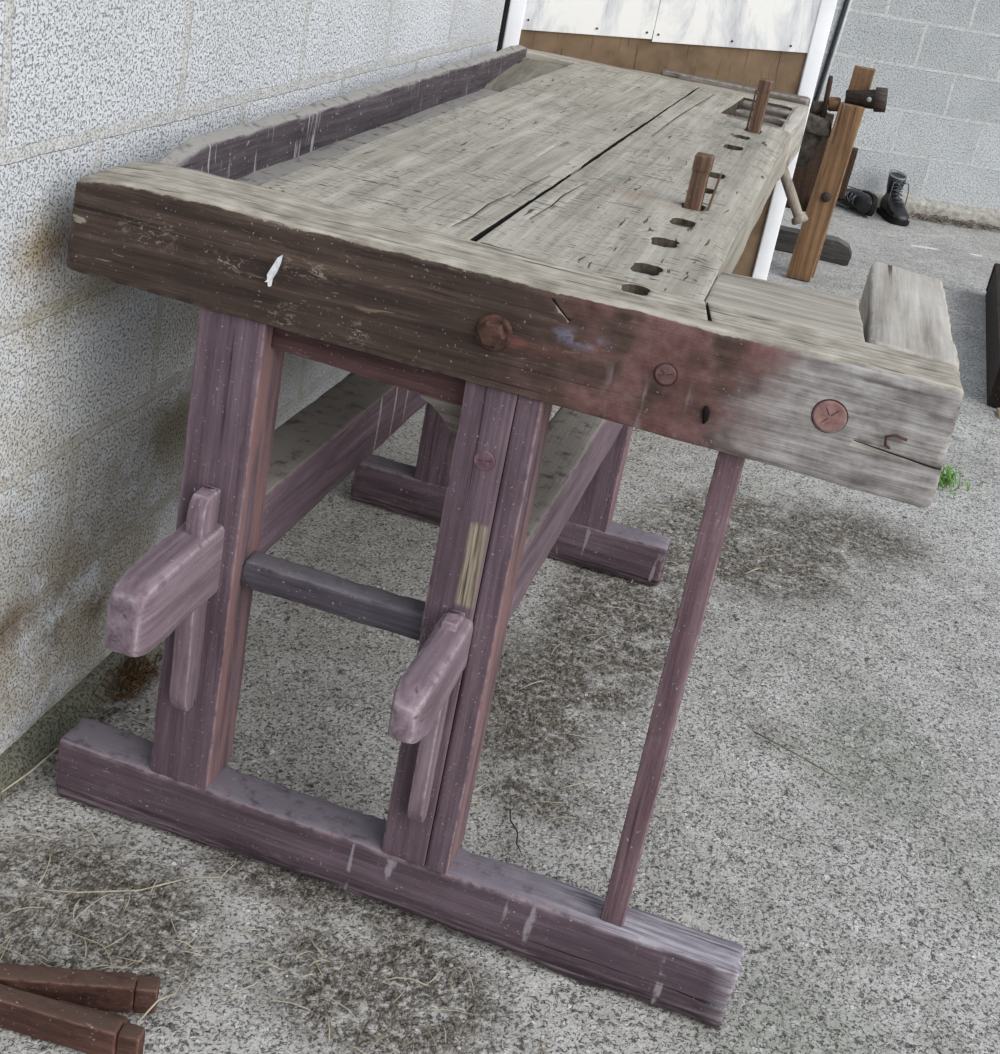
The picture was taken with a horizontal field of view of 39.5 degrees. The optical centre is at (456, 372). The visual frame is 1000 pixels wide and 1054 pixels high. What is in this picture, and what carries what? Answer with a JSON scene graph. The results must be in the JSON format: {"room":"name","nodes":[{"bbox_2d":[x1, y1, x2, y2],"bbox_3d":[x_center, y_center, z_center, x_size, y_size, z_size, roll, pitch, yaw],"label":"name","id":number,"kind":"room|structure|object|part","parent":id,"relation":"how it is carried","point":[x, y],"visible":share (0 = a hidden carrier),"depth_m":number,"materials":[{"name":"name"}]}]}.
{"room":"outdoor paved yard","nodes":[
{"label":"outdoor paved yard","id":0,"kind":"room"},
{"bbox_2d":[0,0,504,753],"bbox_3d":[-0.618,-0.526,1.448,0.200,2.520,4.790,15,20,13],"label":"wall","id":1,"kind":"structure","parent":0,"point":[96,373],"depth_m":2.03,"materials":[{"name":"white concrete"}]},
{"bbox_2d":[0,641,163,806],"bbox_3d":[-0.728,0.659,1.803,0.080,0.076,4.705,15,20,13],"label":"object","id":2,"kind":"structure","parent":1,"relation":"attached to","point":[43,736],"depth_m":2.13,"materials":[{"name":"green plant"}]},
{"bbox_2d":[14,748,58,783],"bbox_3d":[-0.637,0.588,2.003,0.020,0.028,0.200,19,22,24],"label":"stalk","id":3,"kind":"object","parent":2,"relation":"on","point":[56,749],"visible":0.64,"depth_m":2.05,"materials":[{"name":"beige plant"}]},
{"bbox_2d":[0,205,999,1053],"bbox_3d":[2.771,0.456,4.085,5.560,0.006,11.000,15,20,13],"label":"floor","id":4,"kind":"structure","parent":0,"point":[943,1003],"depth_m":2.27,"materials":[{"name":"concrete"}]},
{"bbox_2d":[0,984,145,1053],"bbox_3d":[-0.542,0.738,1.627,0.368,0.044,0.026,13,20,7],"label":"wooden leg","id":5,"kind":"object","parent":4,"relation":"on","point":[89,1031],"visible":1,"depth_m":1.60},
{"bbox_2d":[137,978,184,1023],"bbox_3d":[-0.348,0.741,1.641,0.004,0.014,0.084,20,22,24],"label":"stalk","id":6,"kind":"object","parent":5,"relation":"on","point":[153,1005],"visible":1,"depth_m":1.63,"materials":[{"name":"beige plant"}]},
{"bbox_2d":[0,962,160,1013],"bbox_3d":[-0.468,0.738,1.669,0.218,0.041,0.028,8,20,-7],"label":"wooden leg","id":7,"kind":"object","parent":4,"relation":"on","point":[107,990],"visible":0.9,"depth_m":1.66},
{"bbox_2d":[58,998,127,1023],"bbox_3d":[-0.433,0.762,1.649,0.090,0.021,0.011,12,20,5],"label":"bar","id":8,"kind":"object","parent":4,"relation":"on","point":[124,1018],"visible":0.35,"depth_m":1.65,"materials":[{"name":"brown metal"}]},
{"bbox_2d":[92,653,158,703],"bbox_3d":[-0.536,0.498,2.279,0.066,0.041,0.155,15,20,13],"label":"clump","id":9,"kind":"object","parent":4,"relation":"on","point":[135,675],"visible":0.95,"depth_m":2.28,"materials":[{"name":"brown plant"}]},
{"bbox_2d":[20,861,238,892],"bbox_3d":[-0.433,0.686,1.873,0.295,0.005,0.036,1,22,-23],"label":"stalk","id":10,"kind":"object","parent":4,"relation":"on","point":[238,861],"visible":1,"depth_m":1.85,"materials":[{"name":"beige plant"}]},
{"bbox_2d":[0,443,955,1053],"bbox_3d":[0.391,0.554,2.634,1.628,0.007,2.550,15,20,13],"label":"chaff","id":11,"kind":"object","parent":4,"relation":"on","point":[95,941],"visible":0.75,"depth_m":1.83,"materials":[{"name":"plant"}]},
{"bbox_2d":[9,426,999,1053],"bbox_3d":[0.446,0.496,2.833,1.583,0.011,3.052,15,20,13],"label":"gravel","id":12,"kind":"object","parent":4,"relation":"on","point":[271,751],"visible":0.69,"depth_m":2.31,"materials":[{"name":"gravel"}]},
{"bbox_2d":[56,44,962,1030],"bbox_3d":[0.247,-0.001,2.712,1.112,0.940,2.522,15,20,13],"label":"workbench","id":13,"kind":"object","parent":4,"relation":"on","point":[494,241],"visible":0.99,"depth_m":1.79,"materials":[{"name":"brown wood"}]},
{"bbox_3d":[-0.322,0.233,1.865,0.091,0.711,0.081,15,20,13],"label":"leg","id":14,"kind":"part","parent":13,"relation":"part of","materials":[{"name":"purple wood"}]},
{"bbox_3d":[-0.158,0.294,1.836,0.264,0.043,0.041,15,20,13],"label":"cross rail","id":15,"kind":"part","parent":13,"relation":"part of","materials":[{"name":"wood"}]},
{"bbox_2d":[154,44,563,185],"bbox_3d":[-0.062,-0.486,2.735,0.165,0.160,1.962,15,20,13],"label":"tray","id":16,"kind":"object","parent":13,"relation":"on","point":[281,147],"depth_m":2.42,"materials":[{"name":"wood"}]},
{"bbox_3d":[-0.099,-0.026,1.728,0.261,0.065,0.056,15,20,13],"label":"apron rail","id":17,"kind":"part","parent":13,"relation":"part of","materials":[{"name":"purple wood"}]},
{"bbox_3d":[0.017,-0.096,2.927,0.091,0.711,0.077,15,20,13],"label":"leg","id":18,"kind":"part","parent":13,"relation":"part of","materials":[{"name":"purple wood"}]},
{"bbox_3d":[0.012,0.321,1.787,0.097,0.711,0.083,15,20,13],"label":"leg","id":19,"kind":"part","parent":13,"relation":"part of","materials":[{"name":"purple wood"}]},
{"bbox_2d":[475,314,512,350],"bbox_3d":[0.043,-0.047,1.611,0.044,0.044,0.014,15,20,13],"label":"bolt","id":20,"kind":"object","parent":13,"relation":"in","point":[493,332],"depth_m":1.60,"materials":[{"name":"metal"}]},
{"bbox_3d":[0.340,-0.011,2.852,0.091,0.711,0.076,15,20,13],"label":"leg","id":21,"kind":"part","parent":13,"relation":"part of","materials":[{"name":"purple wood"}]},
{"bbox_3d":[0.263,0.400,1.719,0.032,0.696,0.033,15,20,13],"label":"support post","id":22,"kind":"part","parent":13,"relation":"part of","materials":[{"name":"purple wood"}]},
{"bbox_2d":[683,152,722,211],"bbox_3d":[0.369,-0.252,2.129,0.045,0.166,0.029,15,20,13],"label":"dog","id":23,"kind":"object","parent":13,"relation":"on","point":[703,162],"visible":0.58,"depth_m":2.11},
{"bbox_3d":[0.727,-0.736,3.628,0.395,0.035,0.078,11,20,3],"label":"vise arm","id":24,"kind":"part","parent":13,"relation":"part of"},
{"bbox_2d":[746,78,772,132],"bbox_3d":[0.637,-0.531,2.978,0.032,0.197,0.029,15,20,13],"label":"dog","id":25,"kind":"object","parent":13,"relation":"on","point":[763,90],"visible":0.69,"depth_m":2.95},
{"bbox_3d":[0.785,-0.417,3.253,0.106,0.134,0.040,26,25,38],"label":"vise handle","id":26,"kind":"part","parent":13,"relation":"part of","materials":[{"name":"beige wood"}]},
{"bbox_2d":[509,809,522,855],"bbox_3d":[0.088,0.694,2.105,0.010,0.006,0.105,6,20,-11],"label":"twig","id":27,"kind":"object","parent":4,"relation":"on","point":[509,809],"visible":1,"depth_m":2.10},
{"bbox_2d":[560,781,587,788],"bbox_3d":[0.189,0.663,2.240,0.055,0.004,0.003,-3,24,-32],"label":"stalk","id":28,"kind":"object","parent":4,"relation":"on","point":[585,781],"visible":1,"depth_m":2.24,"materials":[{"name":"beige plant"}]},
{"bbox_2d":[497,0,836,279],"bbox_3d":[0.522,-0.772,3.751,0.854,1.750,0.041,11,20,2],"label":"framed panel","id":29,"kind":"object","parent":4,"relation":"on","point":[745,42],"visible":0.19,"depth_m":3.69,"materials":[{"name":"white wood"}]},
{"bbox_2d":[753,731,849,786],"bbox_3d":[0.599,0.670,2.420,0.190,0.002,0.007,25,24,35],"label":"strand","id":30,"kind":"object","parent":4,"relation":"on","point":[753,731],"visible":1,"depth_m":2.42,"materials":[{"name":"beige plant"}]},
{"bbox_2d":[774,65,887,281],"bbox_3d":[1.518,-0.864,5.788,0.437,0.867,0.583,15,20,13],"label":"vise","id":31,"kind":"object","parent":4,"relation":"on","point":[823,168],"visible":0.87,"depth_m":5.57,"materials":[{"name":"wood"}]},
{"bbox_2d":[796,131,823,167],"bbox_3d":[1.418,-0.914,5.614,0.110,0.168,0.110,15,20,13],"label":"socket","id":32,"kind":"object","parent":31,"relation":"attached to","point":[811,140],"depth_m":5.58,"materials":[{"name":"brown wood"}]},
{"bbox_2d":[836,186,877,216],"bbox_3d":[2.046,-0.914,7.265,0.237,0.124,0.285,10,20,0],"label":"boot","id":33,"kind":"object","parent":4,"relation":"on","point":[864,201],"visible":0.7,"depth_m":7.20,"materials":[{"name":"black leather"}]},
{"bbox_2d":[876,169,909,225],"bbox_3d":[2.296,-0.913,7.230,0.116,0.234,0.288,9,20,-3],"label":"boot","id":34,"kind":"object","parent":4,"relation":"on","point":[892,208],"visible":1,"depth_m":7.23,"materials":[{"name":"black leather"}]},
{"bbox_2d":[911,212,999,230],"bbox_3d":[3.072,-0.748,7.453,1.378,0.034,0.171,8,20,-5],"label":"leaf litter","id":35,"kind":"object","parent":4,"relation":"on","point":[936,218],"visible":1,"depth_m":7.39,"materials":[{"name":"brown plant"}]},
{"bbox_2d":[937,455,988,498],"bbox_3d":[1.326,0.270,3.806,0.262,0.053,0.191,-8,27,-41],"label":"grass tuft","id":36,"kind":"object","parent":4,"relation":"on","point":[948,480],"visible":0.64,"depth_m":3.78,"materials":[{"name":"green plant"}]},
{"bbox_2d":[985,263,999,407],"bbox_3d":[2.222,-0.088,5.072,0.546,0.146,1.812,16,21,16],"label":"crate","id":37,"kind":"object","parent":4,"relation":"on","point":[992,295],"visible":1,"depth_m":5.00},
{"bbox_2d":[996,408,999,417],"bbox_3d":[1.747,0.131,4.441,0.046,0.015,0.073,15,20,13],"label":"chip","id":38,"kind":"object","parent":4,"relation":"on","point":[997,409],"visible":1,"depth_m":4.43,"materials":[{"name":"beige wood"}]},
{"bbox_2d":[502,0,999,209],"bbox_3d":[2.919,-2.045,7.164,5.952,2.620,0.201,8,20,-6],"label":"wall","id":39,"kind":"structure","parent":0,"point":[938,61],"depth_m":7.25,"materials":[{"name":"grey concrete"}]},
{"bbox_2d":[814,0,847,100],"bbox_3d":[1.954,-1.800,7.088,0.106,1.541,0.014,8,20,-6],"label":"pipe","id":40,"kind":"object","parent":39,"relation":"attached to","point":[846,1],"visible":0.48,"depth_m":7.13,"materials":[{"name":"metal"}]},
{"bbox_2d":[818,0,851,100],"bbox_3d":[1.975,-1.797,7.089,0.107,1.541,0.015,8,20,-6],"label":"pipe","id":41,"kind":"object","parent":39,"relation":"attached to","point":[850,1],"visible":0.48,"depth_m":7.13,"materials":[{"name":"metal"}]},
{"bbox_2d":[836,186,999,230],"bbox_3d":[2.713,-0.851,7.482,5.967,0.142,0.081,8,20,-6],"label":"trim","id":42,"kind":"structure","parent":39,"relation":"attached to","point":[978,214],"depth_m":7.45,"materials":[{"name":"concrete"}]}
]}

